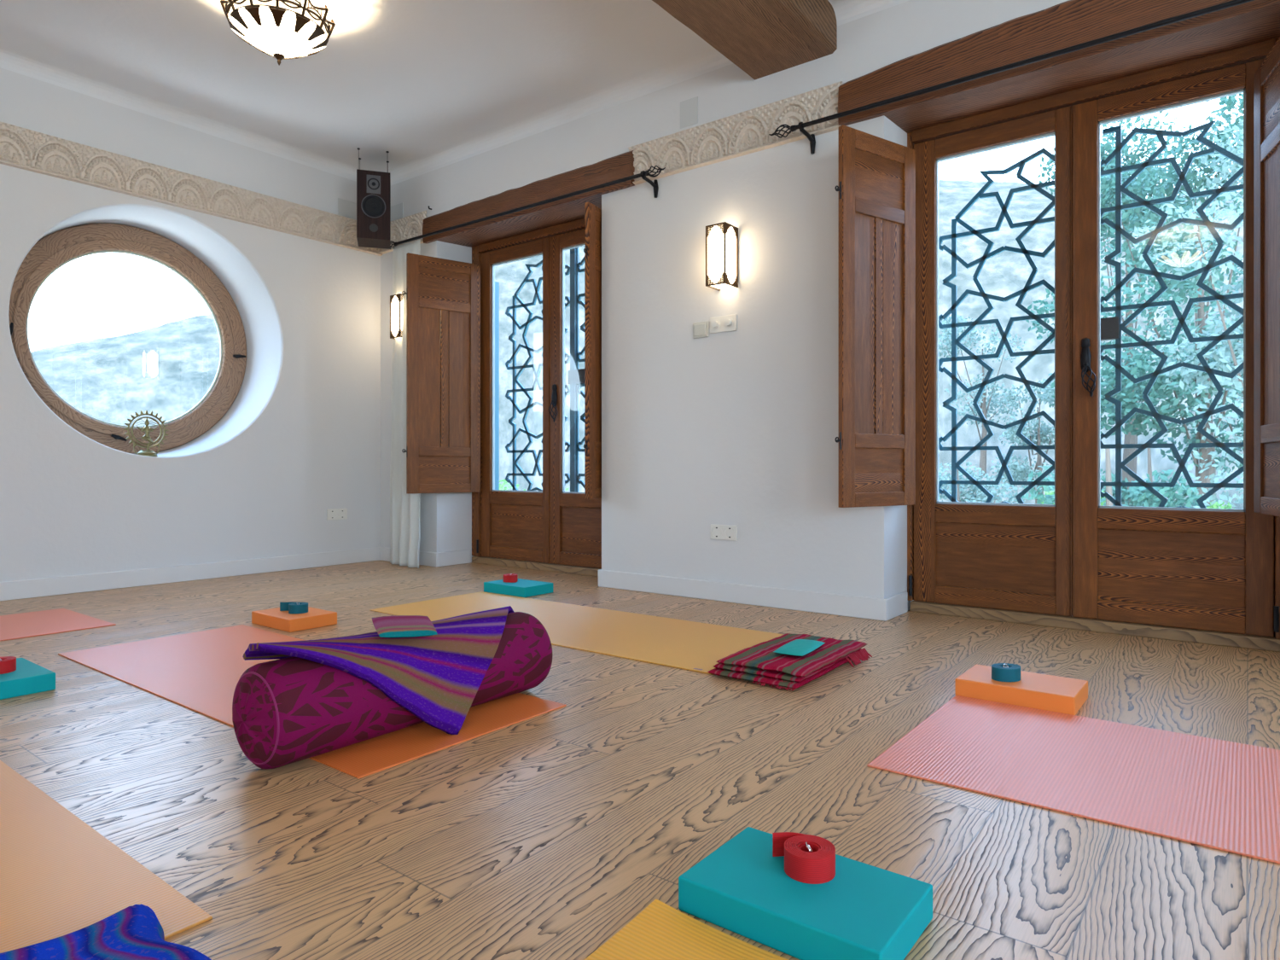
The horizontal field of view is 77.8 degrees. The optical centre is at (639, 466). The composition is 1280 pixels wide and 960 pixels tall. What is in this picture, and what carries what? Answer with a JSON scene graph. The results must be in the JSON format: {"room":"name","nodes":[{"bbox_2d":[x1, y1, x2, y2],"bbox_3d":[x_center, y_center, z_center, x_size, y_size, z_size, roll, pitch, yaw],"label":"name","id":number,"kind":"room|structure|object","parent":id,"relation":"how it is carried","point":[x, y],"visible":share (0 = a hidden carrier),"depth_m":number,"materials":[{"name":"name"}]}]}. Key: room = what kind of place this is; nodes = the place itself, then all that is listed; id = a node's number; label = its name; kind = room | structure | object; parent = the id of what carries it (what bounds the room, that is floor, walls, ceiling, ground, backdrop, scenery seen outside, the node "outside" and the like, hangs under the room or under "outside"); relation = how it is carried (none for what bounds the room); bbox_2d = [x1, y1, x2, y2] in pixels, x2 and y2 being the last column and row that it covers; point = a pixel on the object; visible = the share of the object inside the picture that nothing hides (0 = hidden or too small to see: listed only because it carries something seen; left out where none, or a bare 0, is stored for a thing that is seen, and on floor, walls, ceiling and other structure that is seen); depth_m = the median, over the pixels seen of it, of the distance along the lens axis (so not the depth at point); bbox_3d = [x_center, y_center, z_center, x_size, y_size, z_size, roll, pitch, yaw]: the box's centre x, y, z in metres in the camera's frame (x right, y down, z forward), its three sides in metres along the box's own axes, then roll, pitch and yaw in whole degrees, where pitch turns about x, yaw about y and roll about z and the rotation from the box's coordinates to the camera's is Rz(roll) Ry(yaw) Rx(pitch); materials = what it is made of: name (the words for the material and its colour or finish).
{"room":"exercise studio","nodes":[
{"label":"exercise studio","id":0,"kind":"room"},
{"bbox_2d":[0,67,380,581],"bbox_3d":[-4.079,-0.700,3.029,0.560,2.900,7.050,0,0,37],"label":"wall","id":1,"kind":"structure","parent":0,"point":[299,440],"depth_m":4.67,"materials":[{"name":"white paint"}]},
{"bbox_2d":[8,223,246,453],"bbox_3d":[-2.985,-0.745,4.671,0.101,1.336,1.336,0,0,37],"label":"window","id":2,"kind":"structure","parent":1,"relation":"in","point":[53,251],"depth_m":4.66,"materials":[{"name":"brown wood"}]},
{"bbox_2d":[122,410,168,456],"bbox_3d":[-2.746,-0.183,4.417,0.209,0.266,0.104,0,0,-26],"label":"figurine","id":3,"kind":"object","parent":1,"relation":"on","point":[148,452],"visible":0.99,"depth_m":4.41,"materials":[{"name":"gold metal"}]},
{"bbox_2d":[0,546,380,601],"bbox_3d":[-3.898,0.604,2.792,0.016,0.092,6.895,0,0,37],"label":"baseboard","id":4,"kind":"structure","parent":1,"relation":"attached to","point":[24,589],"depth_m":4.45,"materials":[{"name":"white paint"}]},
{"bbox_2d":[0,121,382,255],"bbox_3d":[-3.106,-1.571,3.823,0.024,0.205,4.295,0,0,37],"label":"trim","id":5,"kind":"structure","parent":1,"relation":"attached to","point":[20,148],"depth_m":4.42,"materials":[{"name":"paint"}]},
{"bbox_2d":[326,508,347,520],"bbox_3d":[-2.008,0.315,5.263,0.012,0.074,0.144,0,0,37],"label":"power socket","id":6,"kind":"object","parent":1,"relation":"attached to","point":[332,514],"visible":1,"depth_m":5.26,"materials":[{"name":"white plastic"}]},
{"bbox_2d":[337,197,356,220],"bbox_3d":[-1.954,-1.731,5.341,0.004,0.112,0.173,0,0,37],"label":"air vent","id":7,"kind":"object","parent":1,"relation":"in","point":[346,208],"visible":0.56,"depth_m":5.32,"materials":[{"name":"grey plastic"}]},
{"bbox_2d":[0,0,909,185],"bbox_3d":[-0.736,-2.045,0.437,8.100,0.220,7.000,0,0,37],"label":"ceiling","id":8,"kind":"structure","parent":0,"point":[431,84],"depth_m":3.98,"materials":[{"name":"paint"}]},
{"bbox_2d":[220,0,335,65],"bbox_3d":[-1.504,-1.841,3.308,0.438,0.327,0.434,0,0,37],"label":"ceiling lamp","id":9,"kind":"object","parent":8,"relation":"attached to","point":[278,29],"visible":1,"depth_m":3.22,"materials":[{"name":"white glass"}]},
{"bbox_2d":[356,147,390,249],"bbox_3d":[-1.711,-1.722,5.105,0.201,0.567,0.229,0,0,-17],"label":"loudspeaker","id":10,"kind":"object","parent":8,"relation":"hanging from","point":[373,188],"visible":1,"depth_m":5.01,"materials":[{"name":"brown wood"}]},
{"bbox_2d":[651,0,837,80],"bbox_3d":[-1.389,-1.923,0.897,0.446,0.205,6.935,0,0,37],"label":"ceiling beam","id":11,"kind":"structure","parent":8,"relation":"attached to","point":[762,38],"depth_m":3.33,"materials":[{"name":"brown wood"}]},
{"bbox_2d":[0,560,1279,959],"bbox_3d":[-0.563,0.710,0.746,8.200,0.120,7.700,0,0,37],"label":"floor","id":12,"kind":"structure","parent":0,"point":[544,836],"depth_m":1.57,"materials":[{"name":"brown wood"}]},
{"bbox_2d":[0,657,55,699],"bbox_3d":[-1.887,0.625,2.326,0.305,0.050,0.205,0,0,37],"label":"block","id":13,"kind":"object","parent":12,"relation":"on","point":[29,677],"visible":1,"depth_m":2.28,"materials":[{"name":"teal plastic"}]},
{"bbox_2d":[0,656,16,674],"bbox_3d":[-1.877,0.579,2.325,0.081,0.041,0.075,0,0,23],"label":"strap","id":14,"kind":"object","parent":13,"relation":"on","point":[8,664],"visible":1,"depth_m":2.31,"materials":[{"name":"red fabric"}]},
{"bbox_2d":[0,608,116,640],"bbox_3d":[-2.938,0.647,2.726,0.610,0.004,1.798,0,0,37],"label":"yoga mat","id":15,"kind":"object","parent":12,"relation":"on","point":[59,620],"visible":1,"depth_m":3.27,"materials":[{"name":"pink rubber"}]},
{"bbox_2d":[0,903,211,959],"bbox_3d":[-0.686,0.608,0.775,0.468,0.068,0.597,0,0,37],"label":"blanket","id":16,"kind":"object","parent":12,"relation":"on","point":[135,932],"visible":1,"depth_m":0.99,"materials":[{"name":"blue fabric"}]},
{"bbox_2d":[0,760,212,953],"bbox_3d":[-1.539,0.647,1.444,1.840,0.004,0.642,0,0,37],"label":"yoga mat","id":17,"kind":"object","parent":12,"relation":"on","point":[60,876],"visible":0.89,"depth_m":1.24,"materials":[{"name":"orange rubber"}]},
{"bbox_2d":[251,606,337,632],"bbox_3d":[-1.430,0.625,3.284,0.302,0.050,0.205,0,0,37],"label":"block","id":18,"kind":"object","parent":12,"relation":"on","point":[272,618],"visible":0.86,"depth_m":3.21,"materials":[{"name":"orange plastic"}]},
{"bbox_2d":[279,601,308,614],"bbox_3d":[-1.426,0.579,3.287,0.126,0.041,0.075,0,0,42],"label":"strap","id":19,"kind":"object","parent":18,"relation":"on","point":[293,608],"visible":1,"depth_m":3.25,"materials":[{"name":"teal fabric"}]},
{"bbox_2d":[58,624,566,779],"bbox_3d":[-1.105,0.647,2.449,1.797,0.004,0.635,0,0,37],"label":"yoga mat","id":20,"kind":"object","parent":12,"relation":"on","point":[199,672],"visible":0.5,"depth_m":2.33,"materials":[{"name":"rubber"}]},
{"bbox_2d":[232,611,552,768],"bbox_3d":[-0.575,0.533,2.009,0.230,0.222,0.858,0,0,37],"label":"bolster","id":21,"kind":"object","parent":20,"relation":"on","point":[289,710],"visible":0.76,"depth_m":1.72,"materials":[{"name":"fabric"}]},
{"bbox_2d":[242,605,514,734],"bbox_3d":[-0.523,0.514,2.041,0.286,0.276,0.915,0,0,37],"label":"blanket","id":22,"kind":"object","parent":21,"relation":"on","point":[438,678],"visible":0.94,"depth_m":1.90,"materials":[{"name":"purple fabric"}]},
{"bbox_2d":[372,615,437,637],"bbox_3d":[-0.572,0.388,1.931,0.145,0.047,0.083,0,0,-36],"label":"pillow","id":23,"kind":"object","parent":22,"relation":"on","point":[398,625],"visible":1,"depth_m":1.92,"materials":[{"name":"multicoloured fabric"}]},
{"bbox_2d":[483,578,553,597],"bbox_3d":[-0.630,0.625,4.116,0.305,0.050,0.206,0,0,37],"label":"block","id":24,"kind":"object","parent":12,"relation":"on","point":[522,588],"visible":0.89,"depth_m":4.04,"materials":[{"name":"teal plastic"}]},
{"bbox_2d":[503,573,517,582],"bbox_3d":[-0.678,0.579,4.149,0.075,0.041,0.082,0,0,-2],"label":"strap","id":25,"kind":"object","parent":24,"relation":"on","point":[508,578],"visible":1,"depth_m":4.11,"materials":[{"name":"red fabric"}]},
{"bbox_2d":[370,591,783,674],"bbox_3d":[-0.296,0.647,3.294,1.825,0.004,0.660,0,0,37],"label":"yoga mat","id":26,"kind":"object","parent":12,"relation":"on","point":[668,642],"visible":0.81,"depth_m":3.13,"materials":[{"name":"yellow rubber"}]},
{"bbox_2d":[584,898,788,959],"bbox_3d":[0.548,0.642,0.362,1.810,0.016,0.640,0,0,37],"label":"yoga mat","id":27,"kind":"object","parent":12,"relation":"on","point":[660,931],"visible":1,"depth_m":1.07,"materials":[{"name":"yellow rubber"}]},
{"bbox_2d":[707,633,872,691],"bbox_3d":[0.498,0.619,2.574,0.336,0.055,0.541,0,0,36],"label":"blanket","id":28,"kind":"object","parent":12,"relation":"on","point":[759,663],"visible":0.81,"depth_m":2.45,"materials":[{"name":"red fabric"}]},
{"bbox_2d":[773,639,825,656],"bbox_3d":[0.517,0.584,2.567,0.105,0.020,0.225,0,0,32],"label":"pillow","id":29,"kind":"object","parent":28,"relation":"on","point":[797,647],"visible":1,"depth_m":2.53,"materials":[{"name":"teal fabric"}]},
{"bbox_2d":[678,826,932,959],"bbox_3d":[0.239,0.625,1.152,0.305,0.050,0.206,0,0,37],"label":"block","id":30,"kind":"object","parent":12,"relation":"on","point":[865,911],"visible":0.97,"depth_m":1.11,"materials":[{"name":"teal plastic"}]},
{"bbox_2d":[772,832,835,884],"bbox_3d":[0.245,0.579,1.182,0.088,0.041,0.082,0,0,4],"label":"strap","id":31,"kind":"object","parent":30,"relation":"on","point":[808,858],"visible":1,"depth_m":1.16,"materials":[{"name":"red fabric"}]},
{"bbox_2d":[955,664,1087,715],"bbox_3d":[1.076,0.625,2.240,0.302,0.050,0.208,0,0,38],"label":"block","id":32,"kind":"object","parent":12,"relation":"on","point":[1062,695],"visible":1,"depth_m":2.18,"materials":[{"name":"orange plastic"}]},
{"bbox_2d":[991,663,1020,681],"bbox_3d":[1.038,0.579,2.246,0.090,0.041,0.067,0,0,-26],"label":"strap","id":33,"kind":"object","parent":32,"relation":"on","point":[1000,672],"visible":1,"depth_m":2.22,"materials":[{"name":"teal fabric"}]},
{"bbox_2d":[866,695,1279,864],"bbox_3d":[1.409,0.647,1.434,1.805,0.004,0.660,0,0,37],"label":"yoga mat","id":34,"kind":"object","parent":12,"relation":"on","point":[1220,794],"visible":1,"depth_m":1.68,"materials":[{"name":"pink rubber"}]},
{"bbox_3d":[0.749,0.701,4.351,6.500,0.138,0.380,0,0,37],"label":"trim","id":35,"kind":"structure","parent":12,"relation":"on","visible":0},
{"bbox_2d":[494,281,499,489],"bbox_3d":[-0.988,-0.568,5.567,0.035,1.453,0.040,0,0,37],"label":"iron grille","id":36,"kind":"object","parent":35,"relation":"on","point":[497,284],"depth_m":5.58,"materials":[{"name":"metal"}]},
{"bbox_2d":[505,260,542,491],"bbox_3d":[-0.779,-0.606,5.407,0.354,1.536,0.040,0,0,37],"label":"iron grille","id":37,"kind":"object","parent":35,"relation":"on","point":[530,320],"depth_m":5.41,"materials":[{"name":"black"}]},
{"bbox_2d":[564,247,584,492],"bbox_3d":[-0.409,-0.622,5.124,0.162,1.568,0.040,0,0,37],"label":"iron grille","id":38,"kind":"object","parent":35,"relation":"on","point":[575,378],"depth_m":5.12,"materials":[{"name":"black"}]},
{"bbox_2d":[938,147,1054,503],"bbox_3d":[1.617,-0.617,3.611,0.489,1.556,0.040,0,0,37],"label":"iron grille","id":39,"kind":"object","parent":35,"relation":"on","point":[955,465],"depth_m":3.61,"materials":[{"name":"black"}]},
{"bbox_2d":[1100,120,1243,508],"bbox_3d":[2.141,-0.628,3.210,0.474,1.582,0.040,0,0,37],"label":"iron grille","id":40,"kind":"object","parent":35,"relation":"on","point":[1112,328],"depth_m":3.22,"materials":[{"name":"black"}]},
{"bbox_2d":[380,0,1069,610],"bbox_3d":[1.497,-0.700,3.271,8.000,2.900,0.425,0,0,37],"label":"wall","id":41,"kind":"structure","parent":0,"point":[739,427],"depth_m":3.85,"materials":[{"name":"white paint"}]},
{"bbox_2d":[389,293,403,339],"bbox_3d":[-1.577,-0.993,5.279,0.107,0.285,0.125,0,0,37],"label":"wall sconce","id":42,"kind":"object","parent":41,"relation":"attached to","point":[396,300],"visible":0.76,"depth_m":5.23,"materials":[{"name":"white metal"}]},
{"bbox_2d":[390,202,403,221],"bbox_3d":[-1.663,-1.739,5.420,0.150,0.102,0.004,0,0,37],"label":"air vent","id":43,"kind":"object","parent":41,"relation":"in","point":[397,211],"visible":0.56,"depth_m":5.41,"materials":[{"name":"grey"}]},
{"bbox_2d":[378,210,426,254],"bbox_3d":[-1.608,-1.583,5.368,0.520,0.205,0.024,0,0,37],"label":"trim","id":44,"kind":"structure","parent":41,"relation":"attached to","point":[410,226],"depth_m":5.33,"materials":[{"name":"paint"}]},
{"bbox_2d":[380,546,470,566],"bbox_3d":[-1.476,0.604,5.437,0.614,0.092,0.281,0,0,37],"label":"baseboard","id":45,"kind":"structure","parent":41,"relation":"attached to","point":[448,558],"depth_m":5.23,"materials":[{"name":"white paint"}]},
{"bbox_2d":[401,252,480,493],"bbox_3d":[-1.278,-0.589,5.142,0.538,1.515,0.026,0,0,-37],"label":"window shutter","id":46,"kind":"object","parent":41,"relation":"attached to","point":[443,450],"visible":1,"depth_m":5.14,"materials":[{"name":"brown wood"}]},
{"bbox_2d":[390,165,665,249],"bbox_3d":[-0.769,-1.444,4.662,2.316,0.123,0.134,0,0,37],"label":"curtain rod","id":47,"kind":"object","parent":41,"relation":"attached to","point":[643,174],"visible":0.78,"depth_m":4.36,"materials":[{"name":"black metal"}]},
{"bbox_2d":[389,239,420,568],"bbox_3d":[-1.543,-0.409,5.190,0.391,2.111,0.090,0,0,37],"label":"curtain","id":48,"kind":"object","parent":47,"relation":"hanging from","point":[404,508],"visible":0.65,"depth_m":5.25,"materials":[{"name":"white fabric"}]},
{"bbox_2d":[422,150,634,247],"bbox_3d":[-0.604,-1.564,4.841,1.735,0.194,0.446,0,0,37],"label":"wooden lintel","id":49,"kind":"object","parent":41,"relation":"attached to","point":[569,209],"visible":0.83,"depth_m":4.67,"materials":[{"name":"brown wood"}]},
{"bbox_2d":[471,218,601,568],"bbox_3d":[-0.539,-0.447,4.944,1.503,2.103,0.118,0,0,37],"label":"door","id":50,"kind":"structure","parent":41,"relation":"in","point":[554,525],"depth_m":4.99,"materials":[{"name":"brown wood"}]},
{"bbox_2d":[471,556,601,576],"bbox_3d":[-0.553,0.628,5.012,1.365,0.044,0.143,0,0,37],"label":"threshold","id":51,"kind":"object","parent":41,"relation":"attached to","point":[481,560],"depth_m":5.00,"materials":[{"name":"brown wood"}]},
{"bbox_2d":[583,202,601,499],"bbox_3d":[-0.199,-0.617,4.378,0.027,1.577,0.441,0,0,26],"label":"window shutter","id":52,"kind":"object","parent":41,"relation":"attached to","point":[592,250],"visible":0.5,"depth_m":4.24,"materials":[{"name":"brown wood"}]},
{"bbox_2d":[680,96,698,128],"bbox_3d":[0.243,-1.767,3.961,0.107,0.134,0.004,0,0,37],"label":"air vent","id":53,"kind":"object","parent":41,"relation":"in","point":[689,108],"visible":1,"depth_m":3.96,"materials":[{"name":"grey plastic"}]},
{"bbox_2d":[692,320,708,338],"bbox_3d":[0.298,-0.675,3.912,0.088,0.078,0.015,0,0,37],"label":"light switch","id":54,"kind":"object","parent":41,"relation":"attached to","point":[701,328],"visible":1,"depth_m":3.90,"materials":[{"name":"grey plastic"}]},
{"bbox_2d":[705,221,738,290],"bbox_3d":[0.391,-0.997,3.772,0.107,0.285,0.125,0,0,37],"label":"wall sconce","id":55,"kind":"object","parent":41,"relation":"attached to","point":[721,238],"visible":1,"depth_m":3.74,"materials":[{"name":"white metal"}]},
{"bbox_2d":[709,314,737,333],"bbox_3d":[0.396,-0.690,3.827,0.150,0.078,0.031,0,0,37],"label":"dimmer switch","id":56,"kind":"object","parent":41,"relation":"attached to","point":[729,322],"visible":1,"depth_m":3.83,"materials":[{"name":"white plastic"}]},
{"bbox_2d":[710,523,737,541],"bbox_3d":[0.404,0.317,3.833,0.146,0.072,0.012,0,0,37],"label":"power socket","id":57,"kind":"object","parent":41,"relation":"attached to","point":[718,532],"visible":1,"depth_m":3.83,"materials":[{"name":"white plastic"}]},
{"bbox_2d":[628,81,842,185],"bbox_3d":[0.411,-1.583,3.823,1.185,0.205,0.024,0,0,37],"label":"trim","id":58,"kind":"structure","parent":41,"relation":"attached to","point":[746,132],"depth_m":3.78,"materials":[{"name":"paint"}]},
{"bbox_2d":[598,569,907,621],"bbox_3d":[0.485,0.604,3.929,1.595,0.092,0.271,0,0,37],"label":"baseboard","id":59,"kind":"structure","parent":41,"relation":"attached to","point":[887,608],"depth_m":3.69,"materials":[{"name":"white paint"}]},
{"bbox_2d":[834,124,915,507],"bbox_3d":[0.981,-0.601,3.296,0.492,1.530,0.026,0,0,-34],"label":"window shutter","id":60,"kind":"object","parent":41,"relation":"attached to","point":[876,188],"visible":1,"depth_m":3.29,"materials":[{"name":"brown wood"}]},
{"bbox_2d":[768,0,1254,154],"bbox_3d":[1.708,-1.461,2.765,2.776,0.123,0.134,0,0,37],"label":"curtain rod","id":61,"kind":"object","parent":41,"relation":"attached to","point":[1233,2],"visible":1,"depth_m":2.96,"materials":[{"name":"black metal"}]},
{"bbox_2d":[837,0,1279,133],"bbox_3d":[1.799,-1.601,3.002,2.032,0.234,0.445,0,0,37],"label":"wooden lintel","id":62,"kind":"object","parent":41,"relation":"attached to","point":[1069,23],"visible":0.91,"depth_m":2.99,"materials":[{"name":"brown wood"}]},
{"bbox_2d":[907,38,1279,638],"bbox_3d":[1.769,-0.455,3.173,1.496,2.120,0.118,0,0,37],"label":"door","id":63,"kind":"structure","parent":41,"relation":"in","point":[1207,569],"depth_m":3.17,"materials":[{"name":"brown wood"}]},
{"bbox_2d":[910,600,1279,651],"bbox_3d":[1.808,0.628,3.202,1.389,0.044,0.147,0,0,37],"label":"door threshold","id":64,"kind":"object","parent":41,"relation":"attached to","point":[1244,641],"depth_m":3.10,"materials":[{"name":"brown wood"}]},
{"bbox_2d":[1253,37,1279,517],"bbox_3d":[2.055,-0.605,2.537,0.026,1.530,0.507,0,0,23],"label":"window shutter","id":65,"kind":"object","parent":41,"relation":"attached to","point":[1266,78],"visible":1,"depth_m":2.67,"materials":[{"name":"brown wood"}]},
{"label":"outside","id":66,"kind":"structure","parent":0,"visible":0},
{"bbox_2d":[31,180,1243,509],"bbox_3d":[-5.735,-19.311,21.254,305.048,46.530,313.215,0,0,37],"label":"hillside","id":67,"kind":"structure","parent":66,"point":[165,369],"depth_m":51.20,"materials":[{"name":"green plant"}]},
{"bbox_2d":[499,479,569,490],"bbox_3d":[-2.389,1.978,15.843,2.851,3.755,2.193,0,0,7],"label":"bush","id":68,"kind":"object","parent":67,"relation":"on","point":[501,486],"visible":0.02,"depth_m":15.27,"materials":[{"name":"green plant"}]},
{"bbox_2d":[938,460,1025,503],"bbox_3d":[6.614,1.793,15.812,1.881,3.956,2.503,0,0,-17],"label":"bush","id":69,"kind":"object","parent":67,"relation":"on","point":[973,497],"visible":0.16,"depth_m":16.01,"materials":[{"name":"green plant"}]},
{"bbox_2d":[938,314,1026,476],"bbox_3d":[11.674,-2.377,27.700,3.005,6.181,3.558,0,0,37],"label":"tree","id":70,"kind":"object","parent":67,"relation":"on","point":[947,336],"visible":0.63,"depth_m":27.48,"materials":[{"name":"green plant"}]},
{"bbox_2d":[990,378,1054,504],"bbox_3d":[10.706,-0.046,21.421,2.301,4.981,2.128,0,0,37],"label":"tree","id":71,"kind":"object","parent":67,"relation":"on","point":[1041,437],"visible":0.63,"depth_m":21.47,"materials":[{"name":"green plant"}]},
{"bbox_2d":[1039,490,1105,506],"bbox_3d":[5.963,2.204,11.671,1.932,3.984,1.624,0,0,10],"label":"bush","id":72,"kind":"object","parent":67,"relation":"on","point":[1050,492],"visible":0.02,"depth_m":11.51,"materials":[{"name":"green plant"}]},
{"bbox_2d":[1021,448,1201,507],"bbox_3d":[5.259,2.026,8.690,1.752,4.506,1.838,0,0,-27],"label":"bush","id":73,"kind":"object","parent":67,"relation":"on","point":[1146,496],"visible":0.03,"depth_m":8.69,"materials":[{"name":"teal plant"}]},
{"bbox_2d":[1025,110,1243,506],"bbox_3d":[14.017,-3.806,21.968,5.335,11.878,5.483,0,0,6],"label":"tree","id":74,"kind":"object","parent":67,"relation":"on","point":[1107,148],"visible":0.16,"depth_m":21.81,"materials":[{"name":"teal plant"}]},
{"bbox_2d":[1050,93,1243,504],"bbox_3d":[11.035,-2.021,15.791,5.265,11.261,5.250,0,0,37],"label":"tree","id":75,"kind":"object","parent":67,"relation":"on","point":[1126,395],"visible":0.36,"depth_m":15.64,"materials":[{"name":"teal plant"}]},
{"bbox_2d":[1100,448,1211,507],"bbox_3d":[8.741,1.805,13.706,2.134,4.356,2.360,0,0,37],"label":"bush","id":76,"kind":"object","parent":67,"relation":"on","point":[1125,493],"visible":0.05,"depth_m":13.57,"materials":[{"name":"teal plant"}]},
{"bbox_2d":[1132,118,1243,508],"bbox_3d":[8.231,-0.371,9.883,3.207,9.115,3.176,0,0,-37],"label":"tree","id":77,"kind":"object","parent":67,"relation":"on","point":[1224,352],"visible":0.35,"depth_m":10.20,"materials":[{"name":"green plant"}]},
{"bbox_2d":[1206,500,1234,509],"bbox_3d":[6.806,2.325,10.069,1.274,3.816,1.089,0,0,37],"label":"bush","id":78,"kind":"object","parent":67,"relation":"on","point":[1216,505],"visible":0.02,"depth_m":9.67,"materials":[{"name":"green plant"}]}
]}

